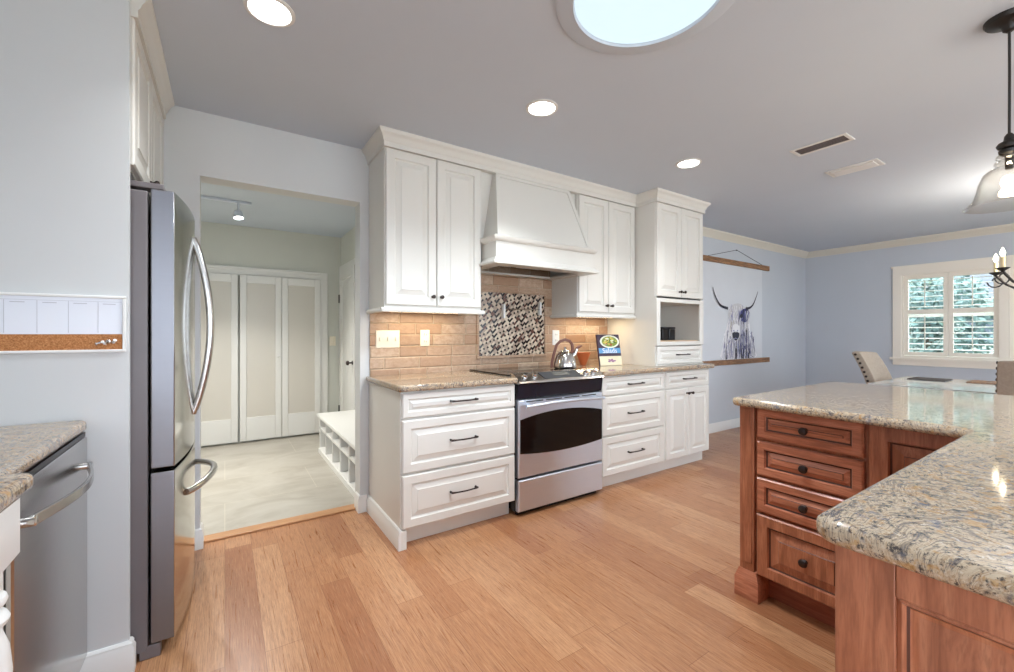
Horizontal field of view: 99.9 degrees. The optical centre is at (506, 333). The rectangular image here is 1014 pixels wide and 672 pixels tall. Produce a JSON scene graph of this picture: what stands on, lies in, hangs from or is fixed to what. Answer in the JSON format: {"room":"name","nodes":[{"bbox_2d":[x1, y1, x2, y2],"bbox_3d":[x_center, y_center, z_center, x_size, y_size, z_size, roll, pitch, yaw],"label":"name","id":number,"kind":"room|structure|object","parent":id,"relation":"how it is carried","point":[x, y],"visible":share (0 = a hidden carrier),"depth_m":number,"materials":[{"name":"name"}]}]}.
{"room":"kitchen","nodes":[
{"label":"kitchen","id":0,"kind":"room"},
{"bbox_2d":[0,0,129,652],"bbox_3d":[-1.729,-0.020,1.267,0.917,2.440,0.022,0,0,-34],"label":"wall","id":1,"kind":"structure","parent":0,"point":[65,64],"depth_m":1.44,"materials":[{"name":"grey paint"}]},
{"bbox_2d":[0,292,125,353],"bbox_3d":[-1.621,-0.033,1.316,0.670,0.194,0.016,0,0,-34],"label":"board","id":2,"kind":"object","parent":1,"relation":"attached to","point":[29,322],"visible":1,"depth_m":1.41,"materials":[{"name":"white paint"}]},
{"bbox_2d":[80,636,135,671],"bbox_3d":[-1.659,1.144,1.304,0.793,0.112,0.038,0,0,-34],"label":"baseboard","id":3,"kind":"structure","parent":1,"relation":"attached to","point":[120,657],"depth_m":1.48,"materials":[{"name":"white paint"}]},
{"bbox_2d":[201,221,340,446],"bbox_3d":[-2.935,0.000,4.767,2.270,2.400,0.130,0,0,-34],"label":"wall","id":4,"kind":"structure","parent":0,"point":[221,244],"depth_m":4.90,"materials":[{"name":"paint"}]},
{"bbox_2d":[201,273,237,445],"bbox_3d":[-3.104,0.269,4.533,0.406,1.822,0.030,0,0,-34],"label":"door","id":5,"kind":"structure","parent":4,"relation":"in","point":[219,404],"depth_m":4.56,"materials":[{"name":"white paint"}]},
{"bbox_2d":[240,275,281,441],"bbox_3d":[-2.742,0.269,4.754,0.404,1.822,0.060,0,0,-34],"label":"door","id":6,"kind":"structure","parent":4,"relation":"in","point":[260,296],"depth_m":4.76,"materials":[{"name":"white paint"}]},
{"bbox_2d":[206,264,327,412],"bbox_3d":[-2.943,0.235,4.660,1.840,1.930,0.040,0,0,-34],"label":"trim","id":7,"kind":"structure","parent":4,"relation":"attached to","point":[323,277],"depth_m":5.12,"materials":[{"name":"white paint"}]},
{"bbox_2d":[282,277,319,436],"bbox_3d":[-2.409,0.269,4.993,0.408,1.822,0.030,0,0,-34],"label":"door","id":8,"kind":"structure","parent":4,"relation":"in","point":[300,297],"depth_m":4.98,"materials":[{"name":"white paint"}]},
{"bbox_2d":[330,336,335,345],"bbox_3d":[-2.132,0.092,5.210,0.070,0.115,0.018,0,0,-34],"label":"light switch","id":9,"kind":"object","parent":4,"relation":"attached to","point":[332,338],"visible":1,"depth_m":5.21,"materials":[{"name":"beige plastic"}]},
{"bbox_2d":[201,183,354,237],"bbox_3d":[-2.251,-1.242,3.733,2.270,0.115,2.610,0,0,-34],"label":"ceiling","id":10,"kind":"structure","parent":0,"point":[266,210],"depth_m":4.21,"materials":[{"name":"paint"}]},
{"bbox_2d":[201,195,250,219],"bbox_3d":[-2.657,-1.103,3.632,0.820,0.165,0.086,0,0,-34],"label":"track light","id":11,"kind":"object","parent":10,"relation":"attached to","point":[237,214],"visible":0.4,"depth_m":3.78,"materials":[{"name":"silver metal"}]},
{"bbox_2d":[341,227,354,265],"bbox_3d":[-1.321,0.000,4.277,0.120,2.400,2.470,0,0,-34],"label":"wall","id":12,"kind":"structure","parent":0,"point":[348,240],"depth_m":4.96,"materials":[{"name":"paint"}]},
{"bbox_2d":[338,265,354,410],"bbox_3d":[-1.863,0.225,4.879,0.102,1.930,0.712,0,0,-34],"label":"door","id":13,"kind":"structure","parent":12,"relation":"in","point":[346,298],"depth_m":4.85,"materials":[{"name":"white paint"}]},
{"bbox_2d":[339,258,354,404],"bbox_3d":[-1.822,0.190,4.902,0.024,2.020,0.855,0,0,-34],"label":"trim","id":14,"kind":"structure","parent":12,"relation":"attached to","point":[352,262],"depth_m":5.24,"materials":[{"name":"white paint"}]},
{"bbox_2d":[135,427,834,671],"bbox_3d":[2.044,1.250,2.709,8.800,0.100,9.060,0,0,-34],"label":"floor","id":15,"kind":"structure","parent":0,"point":[635,574],"depth_m":2.01,"materials":[{"name":"brown wood"}]},
{"bbox_2d":[0,498,19,671],"bbox_3d":[-0.726,0.765,-0.186,0.724,0.870,2.252,0,0,-34],"label":"base cabinet","id":16,"kind":"object","parent":15,"relation":"on","point":[10,517],"visible":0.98,"depth_m":0.82,"materials":[{"name":"white paint"}]},
{"bbox_2d":[0,420,86,512],"bbox_3d":[-0.888,0.309,0.067,0.742,0.038,2.892,0,0,-34],"label":"countertop","id":17,"kind":"structure","parent":16,"relation":"on","point":[22,447],"depth_m":1.09,"materials":[{"name":"beige stone"}]},
{"bbox_2d":[3,432,93,671],"bbox_3d":[-1.505,0.766,1.018,0.735,0.868,0.610,0,0,-34],"label":"dishwasher","id":18,"kind":"object","parent":15,"relation":"on","point":[45,584],"visible":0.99,"depth_m":1.14,"materials":[{"name":"silver metal"}]},
{"bbox_2d":[130,180,217,661],"bbox_3d":[-1.753,0.322,1.780,0.902,1.757,0.840,0,0,-34],"label":"refrigerator","id":19,"kind":"object","parent":15,"relation":"on","point":[164,246],"visible":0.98,"depth_m":1.59,"materials":[{"name":"grey metal"}]},
{"bbox_2d":[204,504,354,542],"bbox_3d":[-1.405,1.194,2.702,0.873,0.012,0.087,0,0,-34],"label":"trim","id":20,"kind":"structure","parent":15,"relation":"on","point":[277,523],"depth_m":2.66,"materials":[{"name":"brown wood"}]},
{"bbox_2d":[317,410,354,489],"bbox_3d":[-1.320,1.004,3.777,0.420,0.392,1.555,0,0,-34],"label":"storage bench","id":21,"kind":"object","parent":15,"relation":"on","point":[337,429],"visible":0.34,"depth_m":3.78,"materials":[{"name":"white paint"}]},
{"bbox_2d":[318,448,354,496],"bbox_3d":[-1.479,1.177,3.671,0.012,0.045,1.535,0,0,-34],"label":"baseboard","id":22,"kind":"structure","parent":21,"relation":"attached to","point":[340,476],"depth_m":3.57,"materials":[{"name":"white paint"}]},
{"bbox_2d":[367,382,514,551],"bbox_3d":[-0.434,0.762,2.805,0.782,0.876,0.674,0,0,-34],"label":"base cabinet","id":23,"kind":"object","parent":15,"relation":"on","point":[441,460],"visible":0.99,"depth_m":2.55,"materials":[{"name":"white paint"}]},
{"bbox_2d":[366,371,517,391],"bbox_3d":[-0.439,0.305,2.809,0.795,0.038,0.663,0,0,-34],"label":"countertop","id":24,"kind":"structure","parent":23,"relation":"on","point":[454,379],"depth_m":2.65,"materials":[{"name":"beige stone"}]},
{"bbox_2d":[470,365,604,514],"bbox_3d":[0.237,0.730,3.215,0.796,0.939,0.711,0,0,-34],"label":"range","id":25,"kind":"object","parent":15,"relation":"on","point":[558,453],"visible":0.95,"depth_m":2.94,"materials":[{"name":"silver metal"}]},
{"bbox_2d":[470,365,581,375],"bbox_3d":[0.191,0.280,3.284,0.796,0.008,0.545,0,0,-34],"label":"cooktop","id":26,"kind":"object","parent":25,"relation":"in","point":[505,371],"depth_m":3.27,"materials":[{"name":"black glass"}]},
{"bbox_2d":[550,338,581,368],"bbox_3d":[0.464,0.156,3.362,0.192,0.236,0.190,0,0,-45],"label":"tea kettle","id":27,"kind":"object","parent":25,"relation":"on","point":[564,359],"visible":1,"depth_m":3.32,"materials":[{"name":"metal"}]},
{"bbox_2d":[599,372,663,486],"bbox_3d":[0.866,0.762,3.666,0.757,0.876,0.674,0,0,-34],"label":"base cabinet","id":28,"kind":"object","parent":15,"relation":"on","point":[633,404],"visible":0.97,"depth_m":3.41,"materials":[{"name":"white paint"}]},
{"bbox_2d":[657,368,708,471],"bbox_3d":[1.464,0.762,4.062,0.674,0.876,0.674,0,0,-34],"label":"base cabinet","id":29,"kind":"object","parent":15,"relation":"on","point":[686,392],"visible":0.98,"depth_m":3.80,"materials":[{"name":"white paint"}]},
{"bbox_2d":[576,363,714,376],"bbox_3d":[1.159,0.305,3.874,1.480,0.038,0.674,0,0,-34],"label":"countertop","id":30,"kind":"structure","parent":29,"relation":"on","point":[624,369],"depth_m":3.58,"materials":[{"name":"beige stone"}]},
{"bbox_2d":[577,352,590,365],"bbox_3d":[0.681,0.229,3.810,0.139,0.114,0.139,0,0,-34],"label":"flower pot","id":31,"kind":"object","parent":30,"relation":"on","point":[583,357],"visible":0.93,"depth_m":3.77,"materials":[{"name":"orange ceramic"}]},
{"bbox_2d":[595,335,621,365],"bbox_3d":[0.913,0.148,3.816,0.241,0.278,0.074,0,0,-24],"label":"cookbook","id":32,"kind":"object","parent":30,"relation":"on","point":[608,346],"visible":1,"depth_m":3.80,"materials":[{"name":"multicoloured paper"}]},
{"bbox_2d":[608,202,702,365],"bbox_3d":[1.434,-0.475,4.092,0.696,1.521,0.617,0,0,-34],"label":"cabinet","id":33,"kind":"object","parent":30,"relation":"on","point":[668,238],"visible":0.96,"depth_m":3.84,"materials":[{"name":"white paint"}]},
{"bbox_2d":[660,327,668,339],"bbox_3d":[1.501,0.001,4.130,0.096,0.125,0.094,0,0,-34],"label":"canister","id":34,"kind":"object","parent":33,"relation":"on","point":[663,330],"visible":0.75,"depth_m":4.09,"materials":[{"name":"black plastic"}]},
{"bbox_2d":[668,327,674,339],"bbox_3d":[1.586,0.001,4.187,0.096,0.125,0.094,0,0,-34],"label":"canister","id":35,"kind":"object","parent":33,"relation":"on","point":[671,331],"visible":0.57,"depth_m":4.14,"materials":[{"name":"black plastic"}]},
{"bbox_2d":[660,340,697,341],"bbox_3d":[1.420,0.072,4.113,0.654,0.017,0.527,0,0,-34],"label":"niche shelf","id":36,"kind":"object","parent":33,"relation":"attached to","point":[660,340],"depth_m":3.90,"materials":[{"name":"white wood"}]},
{"bbox_2d":[734,406,957,627],"bbox_3d":[1.892,0.762,1.320,0.708,0.875,2.012,0,0,-34],"label":"base cabinet","id":37,"kind":"object","parent":15,"relation":"on","point":[795,468],"visible":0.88,"depth_m":1.77,"materials":[{"name":"brown wood"}]},
{"bbox_2d":[733,382,1013,606],"bbox_3d":[1.572,0.306,1.095,2.290,0.036,2.050,0,0,-34],"label":"countertop","id":38,"kind":"structure","parent":37,"relation":"on","point":[947,516],"depth_m":0.78,"materials":[{"name":"beige stone"}]},
{"bbox_2d":[852,351,891,383],"bbox_3d":[3.725,0.690,4.028,0.503,1.020,0.701,0,0,-34],"label":"dining chair","id":39,"kind":"object","parent":15,"relation":"on","point":[872,367],"visible":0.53,"depth_m":4.21,"materials":[{"name":"beige fabric"}]},
{"bbox_2d":[835,545,1013,671],"bbox_3d":[1.348,0.762,0.490,1.161,0.875,1.229,0,0,-34],"label":"base cabinet","id":40,"kind":"object","parent":15,"relation":"on","point":[889,617],"visible":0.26,"depth_m":0.61,"materials":[{"name":"brown wood"}]},
{"bbox_2d":[868,376,996,393],"bbox_3d":[4.203,0.819,3.252,1.100,0.762,1.980,0,0,-34],"label":"dining table","id":41,"kind":"object","parent":15,"relation":"on","point":[955,384],"visible":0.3,"depth_m":3.66,"materials":[{"name":"clear glass"}]},
{"bbox_2d":[907,377,952,381],"bbox_3d":[4.028,0.434,4.059,0.280,0.008,0.260,0,0,-34],"label":"placemat","id":42,"kind":"object","parent":41,"relation":"on","point":[914,378],"visible":1,"depth_m":4.03,"materials":[{"name":"grey fabric"}]},
{"bbox_2d":[967,380,996,383],"bbox_3d":[4.288,0.434,3.776,0.280,0.008,0.260,0,0,-34],"label":"placemat","id":43,"kind":"object","parent":41,"relation":"on","point":[971,381],"visible":0.68,"depth_m":3.80,"materials":[{"name":"brown wood"}]},
{"bbox_2d":[995,361,1013,395],"bbox_3d":[3.777,0.690,2.934,0.701,1.020,0.503,0,0,-34],"label":"dining chair","id":44,"kind":"object","parent":15,"relation":"on","point":[1005,369],"visible":0.42,"depth_m":2.95,"materials":[{"name":"beige fabric"}]},
{"bbox_2d":[164,105,805,528],"bbox_3d":[1.021,-0.020,4.253,8.800,2.440,0.156,0,0,-34],"label":"wall","id":45,"kind":"structure","parent":0,"point":[200,147],"depth_m":3.08,"materials":[{"name":"grey paint"}]},
{"bbox_2d":[130,16,163,196],"bbox_3d":[-1.854,-0.918,1.741,0.691,0.636,0.902,0,0,-34],"label":"upper cabinet","id":46,"kind":"object","parent":45,"relation":"attached to","point":[146,118],"visible":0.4,"depth_m":1.69,"materials":[{"name":"white paint"}]},
{"bbox_2d":[130,0,173,118],"bbox_3d":[-1.580,-1.192,1.907,0.076,0.097,0.876,0,0,-34],"label":"trim","id":47,"kind":"structure","parent":46,"relation":"attached to","point":[142,11],"depth_m":1.78,"materials":[{"name":"white paint"}]},
{"bbox_2d":[195,522,203,550],"bbox_3d":[-1.805,1.144,2.363,0.200,0.112,0.106,0,0,-34],"label":"baseboard","id":48,"kind":"object","parent":45,"relation":"attached to","point":[199,533],"visible":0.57,"depth_m":2.37,"materials":[{"name":"white paint"}]},
{"bbox_2d":[354,491,366,513],"bbox_3d":[-0.996,1.144,2.899,0.059,0.112,0.106,0,0,-34],"label":"baseboard","id":49,"kind":"structure","parent":45,"relation":"attached to","point":[360,501],"depth_m":2.86,"materials":[{"name":"white paint"}]},
{"bbox_2d":[376,330,399,347],"bbox_3d":[-0.821,0.039,2.944,0.166,0.122,0.018,0,0,-34],"label":"light switch","id":50,"kind":"object","parent":45,"relation":"attached to","point":[384,338],"visible":1,"depth_m":2.94,"materials":[{"name":"beige plastic"}]},
{"bbox_2d":[420,330,429,345],"bbox_3d":[-0.596,0.033,3.098,0.072,0.118,0.010,0,0,-34],"label":"power outlet","id":51,"kind":"object","parent":45,"relation":"attached to","point":[424,334],"visible":1,"depth_m":3.10,"materials":[{"name":"beige plastic"}]},
{"bbox_2d":[366,147,484,315],"bbox_3d":[-0.546,-0.685,2.918,0.730,1.101,0.386,0,0,-34],"label":"upper cabinet","id":52,"kind":"object","parent":45,"relation":"attached to","point":[425,212],"visible":0.99,"depth_m":2.76,"materials":[{"name":"white paint"}]},
{"bbox_2d":[476,289,546,358],"bbox_3d":[0.051,-0.076,3.522,0.695,0.552,0.019,0,0,-34],"label":"mosaic panel","id":53,"kind":"object","parent":45,"relation":"attached to","point":[522,333],"visible":0.91,"depth_m":3.51,"materials":[{"name":"tile"}]},
{"bbox_2d":[501,302,541,317],"bbox_3d":[0.125,-0.196,3.550,0.388,0.142,0.038,0,0,-34],"label":"wall rail","id":54,"kind":"object","parent":53,"relation":"attached to","point":[503,309],"visible":1,"depth_m":3.52,"materials":[{"name":"silver metal"}]},
{"bbox_2d":[362,125,710,213],"bbox_3d":[0.480,-1.192,3.458,3.081,0.097,0.625,0,0,-34],"label":"trim","id":55,"kind":"structure","parent":45,"relation":"attached to","point":[384,136],"depth_m":3.08,"materials":[{"name":"white paint"}]},
{"bbox_2d":[479,171,599,279],"bbox_3d":[0.170,-0.852,3.283,0.966,0.768,0.542,0,0,-34],"label":"range hood","id":56,"kind":"object","parent":45,"relation":"attached to","point":[528,225],"visible":0.86,"depth_m":3.09,"materials":[{"name":"white paint"}]},
{"bbox_2d":[552,330,558,344],"bbox_3d":[0.436,0.036,3.782,0.077,0.132,0.010,0,0,-34],"label":"power outlet","id":57,"kind":"object","parent":45,"relation":"attached to","point":[555,333],"visible":0.96,"depth_m":3.77,"materials":[{"name":"white plastic"}]},
{"bbox_2d":[550,194,635,318],"bbox_3d":[0.777,-0.685,3.795,0.720,1.101,0.386,0,0,-34],"label":"upper cabinet","id":58,"kind":"object","parent":45,"relation":"attached to","point":[609,227],"visible":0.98,"depth_m":3.65,"materials":[{"name":"white paint"}]},
{"bbox_2d":[152,0,1013,251],"bbox_3d":[2.764,-1.300,1.621,8.800,0.120,6.450,0,0,-34],"label":"ceiling","id":59,"kind":"structure","parent":0,"point":[920,87],"depth_m":2.23,"materials":[{"name":"paint"}]},
{"bbox_2d":[243,0,295,26],"bbox_3d":[-0.909,-1.236,1.633,0.175,0.008,0.175,0,0,-34],"label":"recessed light","id":60,"kind":"object","parent":59,"relation":"in","point":[276,13],"visible":1,"depth_m":1.64,"materials":[{"name":"white paint"}]},
{"bbox_2d":[526,99,557,116],"bbox_3d":[0.192,-1.236,2.340,0.175,0.008,0.175,0,0,-34],"label":"recessed light","id":61,"kind":"object","parent":59,"relation":"in","point":[540,107],"visible":1,"depth_m":2.33,"materials":[{"name":"white paint"}]},
{"bbox_2d":[555,0,735,54],"bbox_3d":[0.514,-1.230,1.552,0.670,0.021,0.670,0,0,-34],"label":"skylight","id":62,"kind":"object","parent":59,"relation":"attached to","point":[616,27],"visible":1,"depth_m":1.67,"materials":[{"name":"glass"}]},
{"bbox_2d":[574,0,715,43],"bbox_3d":[0.514,-1.228,1.552,0.532,0.017,0.532,0,0,-34],"label":"diffuser","id":63,"kind":"object","parent":62,"relation":"attached to","point":[598,21],"depth_m":1.66,"materials":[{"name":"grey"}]},
{"bbox_2d":[676,158,701,167],"bbox_3d":[1.322,-1.236,3.100,0.175,0.008,0.175,0,0,-34],"label":"recessed light","id":64,"kind":"object","parent":59,"relation":"in","point":[691,162],"visible":1,"depth_m":3.10,"materials":[{"name":"white paint"}]},
{"bbox_2d":[789,133,854,156],"bbox_3d":[2.066,-1.237,2.802,0.150,0.006,0.320,0,0,-34],"label":"ceiling vent","id":65,"kind":"object","parent":59,"relation":"in","point":[842,138],"visible":1,"depth_m":2.79,"materials":[{"name":"metal"}]},
{"bbox_2d":[824,158,884,176],"bbox_3d":[2.600,-1.232,3.191,0.180,0.015,0.320,0,0,-34],"label":"ceiling vent","id":66,"kind":"object","parent":59,"relation":"in","point":[875,162],"visible":1,"depth_m":3.16,"materials":[{"name":"white metal"}]},
{"bbox_2d":[962,7,1013,212],"bbox_3d":[1.971,-0.872,1.671,0.256,0.736,0.256,0,0,-34],"label":"pendant light","id":67,"kind":"object","parent":59,"relation":"hanging from","point":[1003,22],"visible":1,"depth_m":1.67,"materials":[{"name":"black metal"}]},
{"bbox_2d":[986,248,1013,288],"bbox_3d":[4.156,-0.760,3.196,0.798,0.960,0.785,0,0,-34],"label":"chandelier","id":68,"kind":"object","parent":59,"relation":"hanging from","point":[1002,268],"visible":1,"depth_m":3.28,"materials":[{"name":"black metal"}]},
{"bbox_2d":[806,232,1013,385],"bbox_3d":[6.372,-0.020,4.016,0.140,2.440,6.460,0,0,-34],"label":"wall","id":69,"kind":"structure","parent":0,"point":[849,296],"depth_m":5.98,"materials":[{"name":"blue paint"}]},
{"bbox_2d":[709,418,739,433],"bbox_3d":[4.821,1.144,2.971,3.600,0.112,6.230,0,0,-34],"label":"baseboard","id":70,"kind":"structure","parent":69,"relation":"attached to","point":[733,423],"depth_m":5.28,"materials":[{"name":"white paint"}]},
{"bbox_2d":[703,223,1013,257],"bbox_3d":[4.813,-1.198,2.966,3.620,0.085,6.230,0,0,-34],"label":"trim","id":71,"kind":"structure","parent":69,"relation":"attached to","point":[707,232],"depth_m":5.52,"materials":[{"name":"beige paint"}]},
{"bbox_2d":[889,255,1013,368],"bbox_3d":[5.743,-0.237,4.911,0.180,1.305,2.005,0,0,-34],"label":"window","id":72,"kind":"structure","parent":69,"relation":"in","point":[899,272],"depth_m":5.25,"materials":[{"name":"paint"}]},
{"bbox_2d":[904,272,947,355],"bbox_3d":[5.362,-0.237,5.458,0.068,1.040,0.413,0,0,-34],"label":"window shutter","id":73,"kind":"object","parent":72,"relation":"attached to","point":[944,311],"visible":1,"depth_m":5.44,"materials":[{"name":"paint"}]},
{"bbox_2d":[948,269,998,357],"bbox_3d":[5.591,-0.237,5.111,0.068,1.040,0.413,0,0,-34],"label":"window shutter","id":74,"kind":"object","parent":72,"relation":"attached to","point":[995,309],"visible":0.95,"depth_m":5.09,"materials":[{"name":"paint"}]},
{"bbox_2d":[1010,267,1013,357],"bbox_3d":[5.864,-0.237,4.699,0.068,1.040,0.409,0,0,-34],"label":"window shutter","id":75,"kind":"object","parent":72,"relation":"attached to","point":[1011,268],"visible":0.89,"depth_m":4.85,"materials":[{"name":"paint"}]},
{"bbox_3d":[28.555,1.675,18.913,51.500,0.250,80.000,0,0,-34],"label":"ground","id":76,"kind":"structure","parent":0,"visible":0},
{"bbox_2d":[910,280,940,309],"bbox_3d":[10.762,-2.001,11.810,2.681,7.129,2.662,0,0,-34],"label":"tree","id":77,"kind":"object","parent":76,"relation":"on","point":[910,280],"visible":0.02,"depth_m":11.25,"materials":[{"name":"green plant"}]},
{"bbox_2d":[909,275,992,353],"bbox_3d":[7.789,0.173,7.809,1.738,2.789,1.766,0,0,-34],"label":"tree","id":78,"kind":"object","parent":76,"relation":"on","point":[913,289],"visible":0.38,"depth_m":7.41,"materials":[{"name":"green plant"}]},
{"bbox_2d":[909,274,992,353],"bbox_3d":[22.239,-0.720,17.129,6.800,4.560,16.600,0,0,-34],"label":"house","id":79,"kind":"object","parent":76,"relation":"on","point":[985,279],"visible":0.02,"depth_m":17.26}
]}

